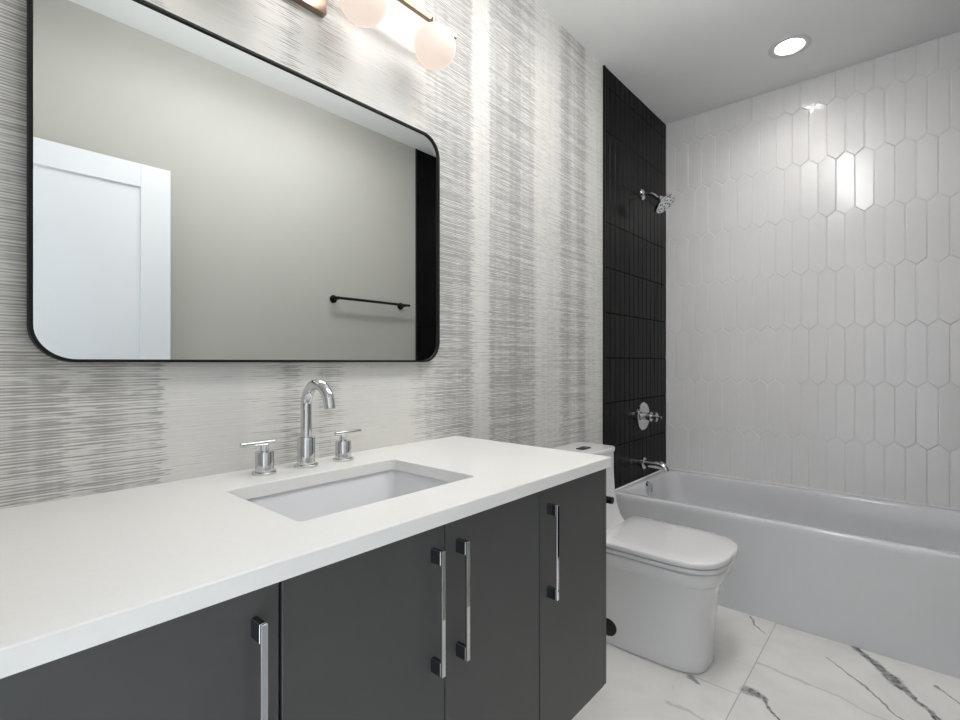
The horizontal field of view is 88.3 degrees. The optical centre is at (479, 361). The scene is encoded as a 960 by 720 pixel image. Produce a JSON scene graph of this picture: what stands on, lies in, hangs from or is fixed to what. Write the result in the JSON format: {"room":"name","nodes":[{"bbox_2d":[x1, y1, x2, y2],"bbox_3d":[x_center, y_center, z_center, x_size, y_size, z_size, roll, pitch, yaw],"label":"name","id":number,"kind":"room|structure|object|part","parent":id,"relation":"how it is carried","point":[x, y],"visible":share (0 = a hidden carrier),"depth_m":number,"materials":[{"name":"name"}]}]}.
{"room":"bathroom","nodes":[
{"label":"bathroom","id":0,"kind":"room"},
{"bbox_2d":[0,0,665,508],"bbox_3d":[0.091,-0.207,1.993,0.112,2.636,3.440,0,0,41],"label":"wall","id":1,"kind":"structure","parent":0,"point":[553,257],"depth_m":1.75,"materials":[{"name":"paper"}]},
{"bbox_2d":[27,0,439,361],"bbox_3d":[-0.474,-0.367,1.260,0.025,0.736,1.009,0,0,41],"label":"wall mirror","id":2,"kind":"object","parent":1,"relation":"attached to","point":[194,195],"visible":1,"depth_m":1.10,"materials":[{"name":"black mirror"}]},
{"bbox_2d":[0,468,605,719],"bbox_3d":[-0.285,0.580,1.037,0.600,0.591,1.296,0,0,41],"label":"vanity cabinet","id":3,"kind":"object","parent":1,"relation":"attached to","point":[498,612],"visible":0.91,"depth_m":0.80,"materials":[{"name":"grey laminate"}]},
{"bbox_3d":[-0.371,0.581,0.541,0.020,0.587,0.302,0,0,41],"label":"door","id":4,"kind":"part","parent":3,"relation":"part of","materials":[{"name":"grey laminate"}]},
{"bbox_3d":[-0.275,0.429,0.615,0.028,0.213,0.009,0,0,41],"label":"bar handle","id":5,"kind":"part","parent":3,"relation":"part of","materials":[{"name":"silver metal"}]},
{"bbox_2d":[0,436,610,678],"bbox_3d":[-0.292,0.271,1.043,0.584,0.027,1.301,0,0,41],"label":"countertop","id":6,"kind":"structure","parent":3,"relation":"on","point":[80,573],"depth_m":0.74,"materials":[{"name":"white stone"}]},
{"bbox_2d":[240,439,276,475],"bbox_3d":[-0.505,0.219,1.127,0.053,0.076,0.080,0,0,41],"label":"tap","id":7,"kind":"object","parent":6,"relation":"on","point":[264,458],"visible":1,"depth_m":1.12,"materials":[{"name":"silver metal"}]},
{"bbox_3d":[-0.506,0.186,1.126,0.011,0.011,0.078,0,0,41],"label":"lever","id":8,"kind":"part","parent":7,"relation":"part of","materials":[{"name":"silver metal"}]},
{"bbox_3d":[-0.496,0.221,1.137,0.041,0.062,0.041,0,0,41],"label":"stem","id":9,"kind":"part","parent":7,"relation":"part of","materials":[{"name":"silver metal"}]},
{"bbox_2d":[294,379,335,468],"bbox_3d":[-0.394,0.149,1.188,0.147,0.216,0.057,0,0,41],"label":"faucet spout","id":10,"kind":"object","parent":6,"relation":"on","point":[306,441],"visible":1,"depth_m":1.20,"materials":[{"name":"silver metal"}]},
{"bbox_2d":[333,429,361,461],"bbox_3d":[-0.349,0.219,1.305,0.053,0.076,0.080,0,0,41],"label":"tap","id":11,"kind":"object","parent":6,"relation":"on","point":[343,445],"visible":1,"depth_m":1.28,"materials":[{"name":"silver metal"}]},
{"bbox_3d":[-0.358,0.221,1.294,0.041,0.062,0.041,0,0,41],"label":"stem","id":12,"kind":"part","parent":11,"relation":"part of","materials":[{"name":"silver metal"}]},
{"bbox_3d":[-0.348,0.186,1.306,0.011,0.011,0.078,0,0,41],"label":"lever","id":13,"kind":"part","parent":11,"relation":"part of","materials":[{"name":"silver metal"}]},
{"bbox_2d":[246,470,451,520],"bbox_3d":[-0.260,0.355,1.049,0.333,0.142,0.465,0,0,41],"label":"undermount sink","id":14,"kind":"object","parent":6,"relation":"in","point":[311,502],"visible":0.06,"depth_m":1.19,"materials":[{"name":"ceramic"}]},
{"bbox_3d":[-0.169,0.581,0.772,0.020,0.587,0.301,0,0,41],"label":"door","id":15,"kind":"part","parent":3,"relation":"part of","materials":[{"name":"grey laminate"}]},
{"bbox_3d":[-0.072,0.429,0.847,0.028,0.213,0.009,0,0,41],"label":"bar handle","id":16,"kind":"part","parent":3,"relation":"part of","materials":[{"name":"silver metal"}]},
{"bbox_3d":[-0.031,0.429,0.893,0.028,0.213,0.009,0,0,41],"label":"bar handle","id":17,"kind":"part","parent":3,"relation":"part of","materials":[{"name":"silver metal"}]},
{"bbox_3d":[0.028,0.581,0.997,0.020,0.587,0.293,0,0,41],"label":"door","id":18,"kind":"part","parent":3,"relation":"part of","materials":[{"name":"grey laminate"}]},
{"bbox_3d":[0.165,0.429,1.117,0.028,0.213,0.009,0,0,41],"label":"bar handle","id":19,"kind":"part","parent":3,"relation":"part of","materials":[{"name":"silver metal"}]},
{"bbox_3d":[0.226,0.581,1.223,0.020,0.587,0.301,0,0,41],"label":"door","id":20,"kind":"part","parent":3,"relation":"part of","materials":[{"name":"grey laminate"}]},
{"bbox_3d":[0.124,0.580,1.528,0.570,0.591,0.018,0,0,41],"label":"panel","id":21,"kind":"part","parent":3,"relation":"part of","materials":[{"name":"grey laminate"}]},
{"bbox_2d":[606,496,613,503],"bbox_3d":[0.275,0.399,1.466,0.222,0.048,0.088,0,0,41],"label":"toilet paper holder","id":22,"kind":"object","parent":3,"relation":"attached to","point":[610,500],"visible":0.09,"depth_m":1.42,"materials":[{"name":"black metal"}]},
{"bbox_2d":[292,0,326,17],"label":"vanity light","id":23,"kind":"object","parent":1,"relation":"attached to","point":[318,7],"depth_m":1.30,"materials":[{"name":"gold metal"}]},
{"bbox_2d":[339,0,386,27],"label":"vanity light","id":24,"kind":"object","parent":1,"relation":"attached to","point":[361,13],"depth_m":1.27,"materials":[{"name":"white glass"}]},
{"bbox_3d":[-0.305,-0.945,1.288,0.125,0.125,0.125,0,0,41],"label":"lamp shade","id":25,"kind":"part","parent":24,"relation":"part of","materials":[{"name":"white glass"}]},
{"bbox_2d":[397,0,456,70],"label":"vanity light","id":26,"kind":"object","parent":1,"relation":"attached to","point":[434,46],"depth_m":1.44,"materials":[{"name":"white glass"}]},
{"bbox_3d":[-0.135,-0.945,1.482,0.125,0.125,0.125,0,0,41],"label":"lamp shade","id":27,"kind":"part","parent":26,"relation":"part of","materials":[{"name":"white glass"}]},
{"bbox_2d":[637,402,661,429],"bbox_3d":[0.999,0.319,2.867,0.109,0.164,0.164,0,0,41],"label":"shower valve","id":28,"kind":"object","parent":1,"relation":"attached to","point":[644,416],"visible":1,"depth_m":2.87,"materials":[{"name":"silver metal"}]},
{"bbox_2d":[641,457,669,471],"bbox_3d":[1.019,0.597,2.856,0.154,0.069,0.068,0,0,41],"label":"tub spout","id":29,"kind":"object","parent":1,"relation":"attached to","point":[663,467],"visible":1,"depth_m":2.85,"materials":[{"name":"silver metal"}]},
{"bbox_2d":[640,189,674,212],"bbox_3d":[1.019,-0.930,2.829,0.188,0.156,0.130,0,0,41],"label":"shower","id":30,"kind":"object","parent":1,"relation":"attached to","point":[665,202],"visible":1,"depth_m":2.81,"materials":[{"name":"silver metal"}]},
{"bbox_3d":[0.993,-0.953,2.852,0.110,0.067,0.020,0,0,41],"label":"arm","id":31,"kind":"part","parent":30,"relation":"part of","materials":[{"name":"silver metal"}]},
{"bbox_2d":[535,0,959,123],"bbox_3d":[0.690,-1.585,1.456,1.720,0.120,3.460,0,0,41],"label":"ceiling","id":32,"kind":"structure","parent":0,"point":[682,59],"depth_m":2.32,"materials":[{"name":"paint"}]},
{"bbox_2d":[768,34,811,58],"bbox_3d":[1.497,-1.554,2.390,0.180,0.067,0.180,0,0,41],"label":"recessed light","id":33,"kind":"object","parent":32,"relation":"in","point":[789,46],"visible":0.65,"depth_m":2.42,"materials":[{"name":"grey"}]},
{"bbox_2d":[572,605,959,719],"bbox_3d":[0.690,1.141,1.456,1.720,0.060,3.460,0,0,41],"label":"floor","id":34,"kind":"structure","parent":0,"point":[760,669],"depth_m":1.69,"materials":[{"name":"stone"}]},
{"bbox_2d":[551,442,737,673],"bbox_3d":[0.634,0.741,1.990,0.709,0.739,0.384,0,0,41],"label":"toilet","id":35,"kind":"object","parent":34,"relation":"on","point":[665,581],"visible":0.75,"depth_m":1.80,"materials":[{"name":"white ceramic"}]},
{"bbox_3d":[0.440,0.388,2.160,0.192,0.020,0.316,0,0,41],"label":"tank lid","id":36,"kind":"part","parent":35,"relation":"part of","materials":[{"name":"white ceramic"}]},
{"bbox_3d":[0.734,0.717,1.903,0.439,0.021,0.378,0,0,41],"label":"seat","id":37,"kind":"part","parent":35,"relation":"part of","materials":[{"name":"white ceramic"}]},
{"bbox_3d":[0.729,0.694,1.907,0.458,0.028,0.384,0,0,41],"label":"lid","id":38,"kind":"part","parent":35,"relation":"part of","materials":[{"name":"white ceramic"}]},
{"bbox_2d":[615,468,959,677],"bbox_3d":[1.506,0.894,2.389,1.496,0.435,0.763,0,0,41],"label":"bathtub","id":39,"kind":"object","parent":34,"relation":"on","point":[878,575],"visible":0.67,"depth_m":2.08,"materials":[{"name":"white ceramic"}]},
{"bbox_3d":[0.969,0.725,2.829,0.022,0.080,0.080,0,0,41],"label":"overflow plate","id":40,"kind":"part","parent":39,"relation":"part of","materials":[{"name":"silver metal"}]},
{"bbox_2d":[666,31,959,508],"bbox_3d":[1.793,-0.207,2.716,1.520,2.636,0.109,0,0,41],"label":"wall","id":41,"kind":"structure","parent":0,"point":[813,224],"depth_m":2.62,"materials":[{"name":"tile"}]}
]}

